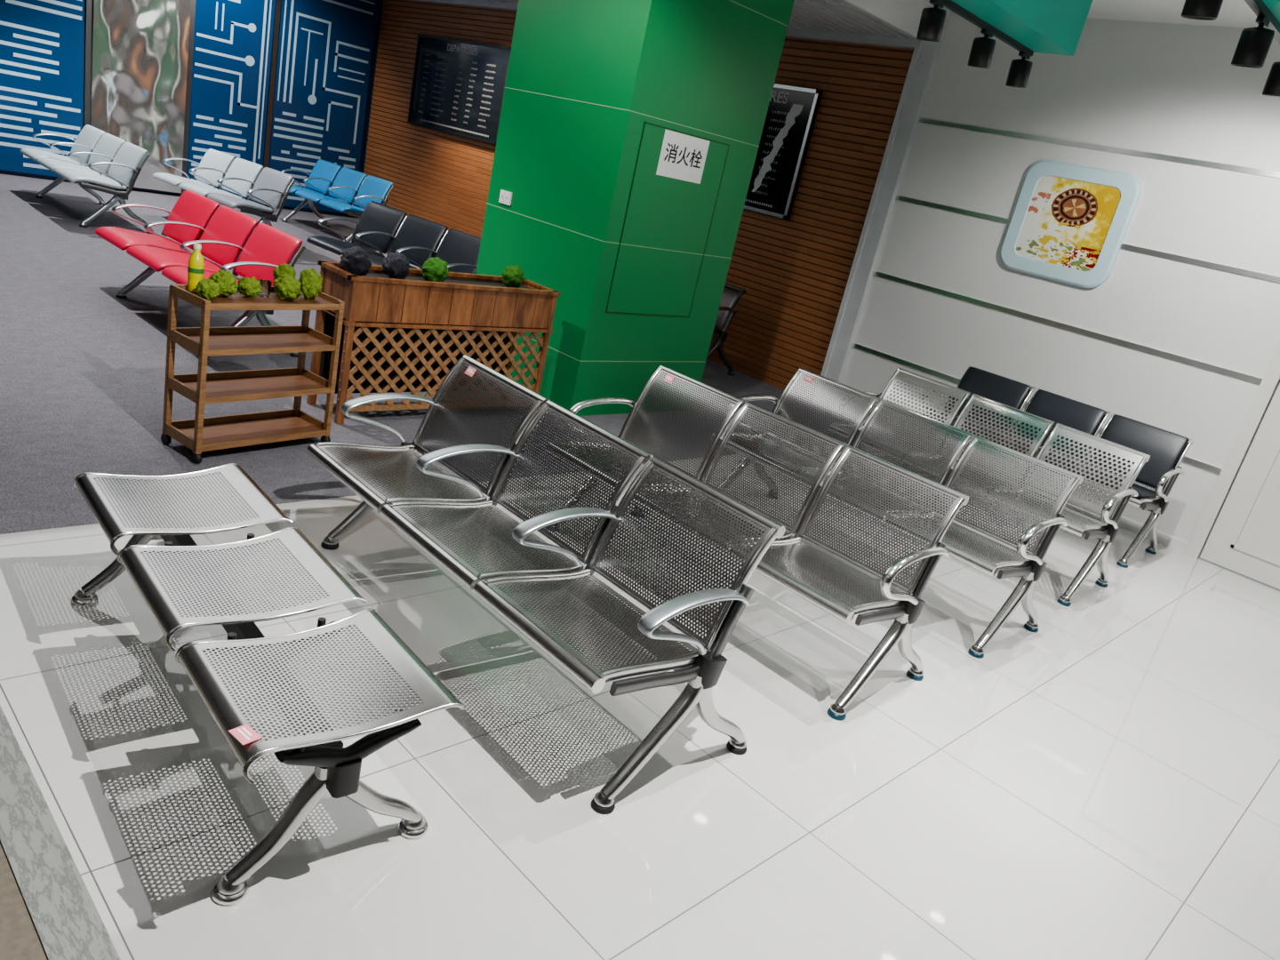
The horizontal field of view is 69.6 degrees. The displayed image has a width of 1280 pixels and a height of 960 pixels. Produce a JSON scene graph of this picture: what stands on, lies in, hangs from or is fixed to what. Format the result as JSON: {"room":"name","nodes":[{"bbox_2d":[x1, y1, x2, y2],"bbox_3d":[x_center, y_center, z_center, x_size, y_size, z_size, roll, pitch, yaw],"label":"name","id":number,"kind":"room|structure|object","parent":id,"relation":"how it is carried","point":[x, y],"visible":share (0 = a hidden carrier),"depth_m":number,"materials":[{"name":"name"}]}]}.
{"room":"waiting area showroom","nodes":[
{"label":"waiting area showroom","id":0,"kind":"room"},
{"bbox_2d":[0,840,47,959],"bbox_3d":[-4.153,0.089,2.246,3.385,0.049,16.420,-7,27,-45],"label":"floor","id":1,"kind":"structure","parent":0,"point":[20,940],"depth_m":1.83,"materials":[{"name":"beige stone"}]},
{"bbox_2d":[0,0,383,218],"bbox_3d":[-7.144,-4.820,9.258,10.050,3.200,0.130,-7,27,-45],"label":"wall","id":2,"kind":"structure","parent":0,"point":[379,12],"depth_m":12.50,"materials":[{"name":"blue paint"}]},
{"bbox_2d":[0,0,85,176],"bbox_3d":[-6.499,-4.770,9.849,0.980,2.900,0.050,-7,27,-45],"label":"mural panel","id":3,"kind":"object","parent":2,"relation":"attached to","point":[42,42],"visible":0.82,"depth_m":10.03,"materials":[{"name":"blue glass"}]},
{"bbox_2d":[82,0,92,183],"bbox_3d":[-6.131,-4.794,10.223,0.060,2.960,0.070,-7,27,-45],"label":"trim","id":4,"kind":"structure","parent":2,"relation":"attached to","point":[88,30],"depth_m":10.25,"materials":[{"name":"metal"}]},
{"bbox_2d":[90,0,191,192],"bbox_3d":[-5.737,-4.850,10.581,1.000,2.900,0.118,-7,27,-45],"label":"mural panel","id":5,"kind":"object","parent":2,"relation":"attached to","point":[140,48],"visible":0.81,"depth_m":10.65,"materials":[{"name":"multicoloured"}]},
{"bbox_2d":[178,0,195,196],"bbox_3d":[-5.385,-4.888,10.984,0.060,2.960,0.070,-7,27,-45],"label":"trim","id":6,"kind":"structure","parent":2,"relation":"attached to","point":[193,2],"depth_m":11.02,"materials":[{"name":"metal"}]},
{"bbox_2d":[186,0,275,202],"bbox_3d":[-5.038,-4.954,11.338,0.930,2.900,0.051,-7,27,-45],"label":"mural panel","id":7,"kind":"object","parent":2,"relation":"attached to","point":[233,39],"visible":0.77,"depth_m":11.32,"materials":[{"name":"blue glass"}]},
{"bbox_2d":[258,0,281,205],"bbox_3d":[-4.687,-4.976,11.695,0.060,2.960,0.070,-7,27,-45],"label":"trim","id":8,"kind":"structure","parent":2,"relation":"attached to","point":[277,7],"depth_m":11.65,"materials":[{"name":"metal"}]},
{"bbox_2d":[268,0,377,214],"bbox_3d":[-4.218,-5.058,12.174,1.280,2.900,0.051,-7,27,-45],"label":"mural panel","id":9,"kind":"object","parent":2,"relation":"attached to","point":[324,49],"visible":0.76,"depth_m":12.11,"materials":[{"name":"blue glass"}]},
{"bbox_2d":[0,173,864,534],"bbox_3d":[-3.236,-1.746,8.084,6.510,0.054,9.000,-7,27,-45],"label":"floor","id":10,"kind":"structure","parent":0,"point":[83,365],"depth_m":5.18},
{"bbox_2d":[19,124,153,233],"bbox_3d":[-5.323,-2.952,8.881,0.742,0.774,1.856,-7,27,-45],"label":"bench","id":11,"kind":"object","parent":10,"relation":"on","point":[107,153],"visible":0.98,"depth_m":8.63,"materials":[{"name":"light grey leather"},{"name":"satin aluminium"},{"name":"dark steel"}]},
{"bbox_2d":[94,189,305,357],"bbox_3d":[-2.873,-1.386,6.025,1.796,0.774,0.742,28,24,37],"label":"bench","id":12,"kind":"object","parent":10,"relation":"on","point":[222,240],"visible":0.77,"depth_m":5.95,"materials":[{"name":"red leather"},{"name":"satin aluminium"},{"name":"dark steel"}]},
{"bbox_2d":[152,148,295,235],"bbox_3d":[-4.244,-2.900,9.443,1.706,0.774,0.742,25,22,32],"label":"bench","id":13,"kind":"object","parent":10,"relation":"on","point":[216,168],"visible":0.88,"depth_m":9.29,"materials":[{"name":"light grey leather"},{"name":"satin aluminium"},{"name":"dark steel"}]},
{"bbox_2d":[160,284,344,463],"bbox_3d":[-1.787,-0.506,4.278,0.302,0.732,0.702,24,22,30],"label":"cart","id":14,"kind":"object","parent":10,"relation":"on","point":[200,434],"visible":0.93,"depth_m":4.24,"materials":[{"name":"brown wood"}]},
{"bbox_2d":[186,243,204,293],"bbox_3d":[-1.917,-0.916,3.977,0.064,0.206,0.064,-7,27,-45],"label":"drink bottle","id":15,"kind":"object","parent":14,"relation":"on","point":[196,268],"visible":0.95,"depth_m":3.96,"materials":[{"name":"yellow plastic"}]},
{"bbox_2d":[195,278,220,301],"bbox_3d":[-1.832,-0.808,3.905,0.093,0.091,0.094,7,20,-18],"label":"moss ball","id":16,"kind":"object","parent":14,"relation":"on","point":[206,289],"visible":0.98,"depth_m":3.88,"materials":[{"name":"green plant"}]},
{"bbox_2d":[208,269,238,296],"bbox_3d":[-1.821,-0.860,4.022,0.121,0.115,0.122,-7,27,-45],"label":"moss ball","id":17,"kind":"object","parent":14,"relation":"on","point":[227,282],"visible":0.75,"depth_m":3.99,"materials":[{"name":"green plant"}]},
{"bbox_2d":[163,408,326,451],"bbox_3d":[-1.848,-0.243,4.370,0.274,0.048,0.694,24,22,30],"label":"shelf","id":18,"kind":"object","parent":14,"relation":"attached to","point":[245,429],"depth_m":4.36,"materials":[{"name":"brown wood"}]},
{"bbox_2d":[166,367,330,404],"bbox_3d":[-1.801,-0.446,4.299,0.274,0.048,0.694,24,22,30],"label":"shelf","id":19,"kind":"object","parent":14,"relation":"attached to","point":[234,386],"depth_m":4.28,"materials":[{"name":"brown wood"}]},
{"bbox_2d":[237,276,263,298],"bbox_3d":[-1.747,-0.865,4.119,0.108,0.093,0.115,-7,27,-45],"label":"moss ball","id":20,"kind":"object","parent":14,"relation":"on","point":[249,287],"visible":1,"depth_m":4.09,"materials":[{"name":"green plant"}]},
{"bbox_2d":[168,325,335,356],"bbox_3d":[-1.756,-0.644,4.230,0.274,0.048,0.694,24,22,30],"label":"shelf","id":21,"kind":"object","parent":14,"relation":"attached to","point":[231,340],"depth_m":4.21,"materials":[{"name":"brown wood"}]},
{"bbox_2d":[170,284,343,310],"bbox_3d":[-1.714,-0.825,4.166,0.274,0.040,0.694,24,22,30],"label":"shelf","id":22,"kind":"object","parent":14,"relation":"attached to","point":[236,301],"depth_m":4.07,"materials":[{"name":"brown wood"}]},
{"bbox_2d":[257,279,271,297],"bbox_3d":[-1.714,-0.873,4.200,0.060,0.070,0.060,-7,27,-45],"label":"drinking glass","id":23,"kind":"object","parent":14,"relation":"on","point":[266,284],"visible":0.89,"depth_m":4.19,"materials":[{"name":"white"}]},
{"bbox_2d":[272,263,295,286],"bbox_3d":[-1.667,-0.944,4.315,0.104,0.147,0.110,-7,27,-45],"label":"moss ball","id":24,"kind":"object","parent":14,"relation":"on","point":[284,269],"visible":0.49,"depth_m":4.28,"materials":[{"name":"green plant"}]},
{"bbox_2d":[273,275,302,301],"bbox_3d":[-1.613,-0.879,4.215,0.126,0.114,0.124,-7,27,-45],"label":"moss ball","id":25,"kind":"object","parent":14,"relation":"on","point":[287,288],"visible":1,"depth_m":4.18,"materials":[{"name":"green plant"}]},
{"bbox_2d":[298,268,322,299],"bbox_3d":[-1.559,-0.929,4.350,0.112,0.143,0.118,-7,27,-45],"label":"moss ball","id":26,"kind":"object","parent":14,"relation":"on","point":[311,283],"visible":0.96,"depth_m":4.32,"materials":[{"name":"green plant"}]},
{"bbox_2d":[280,159,394,241],"bbox_3d":[-3.655,-3.321,10.996,1.736,0.798,0.742,27,24,36],"label":"bench","id":27,"kind":"object","parent":10,"relation":"on","point":[346,182],"visible":0.77,"depth_m":10.91,"materials":[{"name":"blue leather"},{"name":"satin aluminium"},{"name":"dark steel"}]},
{"bbox_2d":[306,200,480,273],"bbox_3d":[-2.003,-1.779,7.667,1.766,0.808,0.742,27,23,34],"label":"bench","id":28,"kind":"object","parent":10,"relation":"on","point":[420,239],"visible":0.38,"depth_m":7.69,"materials":[{"name":"black leather"}]},
{"bbox_2d":[306,260,560,424],"bbox_3d":[-1.182,-0.790,5.393,1.390,0.796,0.372,-7,27,-45],"label":"planter","id":29,"kind":"object","parent":10,"relation":"on","point":[407,334],"visible":0.84,"depth_m":5.18,"materials":[{"name":"brown wood"}]},
{"bbox_2d":[339,245,371,276],"bbox_3d":[-1.492,-1.149,4.839,0.163,0.161,0.161,-7,27,-45],"label":"topiary ball","id":30,"kind":"object","parent":29,"relation":"on","point":[355,260],"visible":0.93,"depth_m":4.79,"materials":[{"name":"black plant"}]},
{"bbox_2d":[381,252,409,279],"bbox_3d":[-1.329,-1.163,5.010,0.148,0.144,0.154,-7,27,-45],"label":"topiary ball","id":31,"kind":"object","parent":29,"relation":"on","point":[395,265],"visible":0.96,"depth_m":4.96,"materials":[{"name":"black plant"}]},
{"bbox_2d":[421,256,448,281],"bbox_3d":[-1.151,-1.182,5.188,0.154,0.142,0.153,-7,27,-45],"label":"topiary ball","id":32,"kind":"object","parent":29,"relation":"on","point":[434,269],"visible":0.94,"depth_m":5.14,"materials":[{"name":"green plant"}]},
{"bbox_2d":[502,264,524,287],"bbox_3d":[-0.770,-1.232,5.580,0.138,0.142,0.138,-7,27,-45],"label":"topiary ball","id":33,"kind":"object","parent":29,"relation":"on","point":[512,276],"visible":0.97,"depth_m":5.54,"materials":[{"name":"green plant"}]},
{"bbox_2d":[706,282,746,375],"bbox_3d":[0.116,-1.607,8.605,0.743,0.788,1.728,-7,27,-45],"label":"bench","id":34,"kind":"object","parent":10,"relation":"on","point":[719,335],"visible":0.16,"depth_m":8.15,"materials":[{"name":"grey metal"}]},
{"bbox_2d":[475,0,794,415],"bbox_3d":[-0.116,-2.157,6.350,1.251,3.160,1.245,-7,27,-45],"label":"column","id":35,"kind":"structure","parent":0,"point":[638,259],"depth_m":5.93,"materials":[{"name":"green paint"}]},
{"bbox_2d":[498,189,512,205],"bbox_3d":[-0.917,-1.925,6.274,0.016,0.086,0.120,-7,27,-45],"label":"wall socket","id":36,"kind":"object","parent":35,"relation":"attached to","point":[505,196],"visible":1,"depth_m":6.26,"materials":[{"name":"white plastic"}]},
{"bbox_2d":[656,129,709,183],"bbox_3d":[0.276,-2.047,5.846,0.420,0.270,0.003,-7,27,-45],"label":"paper sign","id":37,"kind":"object","parent":35,"relation":"attached to","point":[683,156],"visible":1,"depth_m":5.84,"materials":[{"name":"white paper"}]},
{"bbox_2d":[0,442,1279,959],"bbox_3d":[2.415,1.344,2.993,6.410,0.050,7.420,-7,27,-45],"label":"floor","id":38,"kind":"structure","parent":0,"point":[1103,782],"depth_m":2.73,"materials":[{"name":"white tile"}]},
{"bbox_2d":[0,704,120,959],"bbox_3d":[-2.935,-0.066,3.486,0.105,0.054,16.420,-7,27,-45],"label":"trim","id":39,"kind":"structure","parent":38,"relation":"attached to","point":[68,923],"depth_m":1.96,"materials":[{"name":"grey stone"}]},
{"bbox_2d":[71,463,464,905],"bbox_3d":[-1.089,0.438,2.508,0.516,0.442,1.500,-5,26,-42],"label":"bench","id":40,"kind":"object","parent":38,"relation":"on","point":[213,578],"visible":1,"depth_m":2.22,"materials":[{"name":"metal"}]},
{"bbox_2d":[306,355,785,814],"bbox_3d":[-0.409,0.198,3.107,0.743,0.788,1.747,-6,27,-44],"label":"bench","id":41,"kind":"object","parent":38,"relation":"on","point":[413,471],"visible":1,"depth_m":2.88,"materials":[{"name":"metal"}]},
{"bbox_2d":[544,365,968,720],"bbox_3d":[0.389,0.144,3.788,0.743,0.788,1.683,-7,27,-45],"label":"bench","id":42,"kind":"object","parent":38,"relation":"on","point":[905,609],"visible":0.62,"depth_m":3.58,"materials":[{"name":"metal"}]},
{"bbox_2d":[711,368,1083,658],"bbox_3d":[1.157,0.066,4.515,0.743,0.788,1.683,-6,27,-44],"label":"bench","id":43,"kind":"object","parent":38,"relation":"on","point":[981,555],"visible":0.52,"depth_m":4.29,"materials":[{"name":"metal"}]},
{"bbox_2d":[828,368,1150,606],"bbox_3d":[1.913,-0.037,5.308,0.743,0.788,1.638,-7,27,-45],"label":"bench","id":44,"kind":"object","parent":38,"relation":"on","point":[1106,532],"visible":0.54,"depth_m":5.14,"materials":[{"name":"metal"}]},
{"bbox_2d":[903,365,1194,567],"bbox_3d":[2.653,-0.156,6.128,0.743,0.793,1.623,-7,27,-45],"label":"bench","id":45,"kind":"object","parent":38,"relation":"on","point":[1166,449],"visible":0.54,"depth_m":5.92,"materials":[{"name":"metal"}]},
{"bbox_2d":[922,412,1002,438],"bbox_3d":[2.216,-0.377,6.340,0.386,0.067,0.450,-7,27,-45],"label":"seat cushion","id":46,"kind":"object","parent":45,"relation":"on","point":[965,422],"depth_m":6.34,"materials":[{"name":"silver metal"}]},
{"bbox_2d":[946,366,1031,431],"bbox_3d":[2.443,-0.571,6.472,0.176,0.340,0.464,-7,27,-45],"label":"cushion","id":47,"kind":"object","parent":45,"relation":"on","point":[994,387],"depth_m":6.43,"materials":[{"name":"black leather"}]},
{"bbox_2d":[990,438,1074,466],"bbox_3d":[2.568,-0.183,6.018,0.386,0.067,0.450,-7,27,-45],"label":"seat cushion","id":48,"kind":"object","parent":45,"relation":"on","point":[1011,439],"depth_m":6.02,"materials":[{"name":"black leather"}]},
{"bbox_2d":[1014,389,1105,459],"bbox_3d":[2.796,-0.377,6.151,0.176,0.340,0.464,-7,27,-45],"label":"cushion","id":49,"kind":"object","parent":45,"relation":"on","point":[1085,418],"depth_m":6.12,"materials":[{"name":"black leather"}]},
{"bbox_2d":[1067,466,1157,497],"bbox_3d":[2.921,0.011,5.697,0.386,0.067,0.450,-7,27,-45],"label":"seat cushion","id":50,"kind":"object","parent":45,"relation":"on","point":[1142,492],"depth_m":5.71,"materials":[{"name":"black leather"}]},
{"bbox_2d":[1089,414,1189,488],"bbox_3d":[3.148,-0.183,5.829,0.176,0.340,0.464,-7,27,-45],"label":"cushion","id":51,"kind":"object","parent":45,"relation":"on","point":[1166,449],"depth_m":5.76,"materials":[{"name":"black leather"}]},
{"bbox_2d":[483,0,916,39],"bbox_3d":[-4.033,-4.569,6.133,9.900,0.160,8.180,-7,27,-45],"label":"ceiling","id":52,"kind":"structure","parent":0,"point":[825,15],"depth_m":7.03,"materials":[{"name":"white paint"}]},
{"bbox_2d":[359,0,1279,543],"bbox_3d":[1.973,-2.134,7.600,0.162,3.200,16.400,-7,27,-45],"label":"wall","id":53,"kind":"structure","parent":0,"point":[1169,89],"depth_m":6.81,"materials":[{"name":"white paint"}]},
{"bbox_2d":[407,33,511,144],"bbox_3d":[-2.224,-4.783,11.236,0.055,1.070,1.980,-7,27,-45],"label":"board","id":54,"kind":"object","parent":53,"relation":"attached to","point":[458,87],"visible":1,"depth_m":11.19,"materials":[{"name":"black plastic"}]},
{"bbox_2d":[412,0,917,49],"bbox_3d":[-0.638,-4.903,9.666,0.080,0.060,8.160,-7,27,-45],"label":"trim","id":55,"kind":"structure","parent":53,"relation":"attached to","point":[797,33],"depth_m":7.63,"materials":[{"name":"grey metal"}]},
{"bbox_2d":[744,83,823,219],"bbox_3d":[0.735,-3.154,8.535,0.055,1.070,1.970,-7,27,-45],"label":"board","id":56,"kind":"object","parent":53,"relation":"attached to","point":[792,111],"visible":0.27,"depth_m":8.05,"materials":[{"name":"plastic"}]},
{"bbox_2d":[813,7,951,409],"bbox_3d":[1.963,-2.112,7.530,0.180,3.200,0.170,-7,27,-45],"label":"trim","id":57,"kind":"structure","parent":53,"relation":"attached to","point":[925,53],"depth_m":7.43,"materials":[{"name":"grey metal"}]},
{"bbox_2d":[843,0,933,40],"bbox_3d":[-1.241,-3.056,3.539,9.840,0.245,0.030,-7,27,-45],"label":"trim","id":58,"kind":"structure","parent":53,"relation":"attached to","point":[904,15],"depth_m":6.73,"materials":[{"name":"paint"}]},
{"bbox_2d":[832,402,1188,552],"bbox_3d":[2.668,-0.089,7.065,0.015,0.070,2.900,-7,27,-45],"label":"baseboard","id":59,"kind":"structure","parent":53,"relation":"attached to","point":[1164,539],"depth_m":6.27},
{"bbox_2d":[851,342,1222,473],"bbox_3d":[2.787,-0.601,6.886,0.012,0.034,2.900,-7,27,-45],"label":"trim","id":60,"kind":"structure","parent":53,"relation":"attached to","point":[1188,460],"depth_m":7.31,"materials":[{"name":"metal"}]},
{"bbox_2d":[872,271,1262,383],"bbox_3d":[2.917,-1.163,6.689,0.012,0.034,2.900,-7,27,-45],"label":"trim","id":61,"kind":"structure","parent":53,"relation":"attached to","point":[1236,374],"depth_m":6.50,"materials":[{"name":"metal"}]},
{"bbox_2d":[1000,159,1141,287],"bbox_3d":[3.009,-1.811,6.496,0.042,0.780,0.800,-7,27,-45],"label":"picture","id":62,"kind":"object","parent":53,"relation":"attached to","point":[1069,223],"visible":1,"depth_m":6.47},
{"bbox_2d":[1016,176,1120,271],"bbox_3d":[3.002,-1.810,6.489,0.001,0.574,0.594,-7,27,-45],"label":"print","id":63,"kind":"object","parent":62,"relation":"attached to","point":[1067,223],"depth_m":6.48},
{"bbox_2d":[895,194,1279,282],"bbox_3d":[3.047,-1.726,6.492,0.012,0.034,2.900,-7,27,-45],"label":"trim","id":64,"kind":"structure","parent":53,"relation":"attached to","point":[1195,261],"depth_m":6.14,"materials":[{"name":"metal"}]},
{"bbox_2d":[917,118,1279,178],"bbox_3d":[3.172,-2.270,6.302,0.012,0.034,2.900,-7,27,-45],"label":"trim","id":65,"kind":"structure","parent":53,"relation":"attached to","point":[1177,159],"depth_m":6.27,"materials":[{"name":"metal"}]},
{"bbox_2d":[1184,341,1279,559],"bbox_3d":[4.313,-0.307,5.477,0.140,2.200,1.170,-7,27,-45],"label":"trim","id":66,"kind":"structure","parent":53,"relation":"attached to","point":[1268,387],"depth_m":5.89,"materials":[{"name":"white paint"}]},
{"bbox_2d":[1199,382,1279,589],"bbox_3d":[4.281,-0.270,5.464,0.110,2.105,1.000,-7,27,-45],"label":"door","id":67,"kind":"structure","parent":53,"relation":"in","point":[1244,539],"depth_m":5.87,"materials":[{"name":"white paint"}]},
{"bbox_2d":[923,0,1266,28],"bbox_3d":[1.674,-1.679,0.997,10.050,0.100,8.220,-7,27,-45],"label":"ceiling","id":68,"kind":"structure","parent":0,"point":[1233,13],"depth_m":5.75,"materials":[{"name":"paint"}]},
{"bbox_2d":[951,0,1092,55],"bbox_3d":[1.491,-2.667,4.500,2.950,0.420,0.350,-7,27,-45],"label":"ceiling panel","id":69,"kind":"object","parent":68,"relation":"attached to","point":[1053,27],"depth_m":5.17,"materials":[{"name":"teal paint"}]},
{"bbox_2d":[939,0,1033,55],"bbox_3d":[1.396,-2.494,4.636,2.880,0.028,0.036,-7,27,-45],"label":"track","id":70,"kind":"object","parent":69,"relation":"attached to","point":[949,4],"visible":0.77,"depth_m":5.17,"materials":[{"name":"black metal"}]},
{"bbox_2d":[916,0,946,41],"bbox_3d":[1.538,-2.411,4.843,0.141,0.197,0.124,-7,27,-45],"label":"track spotlight","id":71,"kind":"object","parent":70,"relation":"attached to","point":[932,19],"visible":1,"depth_m":4.80,"materials":[{"name":"black metal"}]},
{"bbox_2d":[967,28,995,68],"bbox_3d":[1.964,-2.465,5.277,0.141,0.197,0.124,-7,27,-45],"label":"track spotlight","id":72,"kind":"object","parent":70,"relation":"attached to","point":[982,48],"visible":1,"depth_m":5.24,"materials":[{"name":"black metal"}]},
{"bbox_2d":[1005,51,1032,87],"bbox_3d":[2.334,-2.511,5.653,0.141,0.197,0.124,-7,27,-45],"label":"track spotlight","id":73,"kind":"object","parent":70,"relation":"attached to","point":[1020,70],"visible":1,"depth_m":5.61,"materials":[{"name":"black metal"}]},
{"bbox_2d":[1262,0,1279,23],"bbox_3d":[2.563,-2.097,3.520,2.950,0.380,0.370,-7,27,-45],"label":"ceiling beam","id":74,"kind":"structure","parent":68,"relation":"attached to","point":[1274,5],"depth_m":3.88,"materials":[{"name":"teal paint"}]},
{"bbox_2d":[1244,0,1279,43],"bbox_3d":[2.424,-1.969,3.693,2.880,0.028,0.036,-7,27,-45],"label":"track","id":75,"kind":"object","parent":74,"relation":"attached to","point":[1259,7],"visible":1,"depth_m":3.93,"materials":[{"name":"black metal"}]},
{"bbox_2d":[1181,0,1223,20],"bbox_3d":[2.127,-1.831,3.451,0.141,0.197,0.124,-7,27,-45],"label":"track spotlight","id":76,"kind":"object","parent":75,"relation":"attached to","point":[1205,10],"visible":1,"depth_m":3.43,"materials":[{"name":"black plastic"}]},
{"bbox_2d":[1231,16,1274,68],"bbox_3d":[2.678,-1.901,4.013,0.141,0.197,0.124,-7,27,-45],"label":"track spotlight","id":77,"kind":"object","parent":75,"relation":"attached to","point":[1254,43],"visible":1,"depth_m":3.98,"materials":[{"name":"black metal"}]},
{"bbox_2d":[1262,61,1279,96],"bbox_3d":[3.117,-1.956,4.461,0.141,0.197,0.124,-7,27,-45],"label":"track spotlight","id":78,"kind":"object","parent":75,"relation":"attached to","point":[1272,85],"visible":1,"depth_m":4.45,"materials":[{"name":"black plastic"}]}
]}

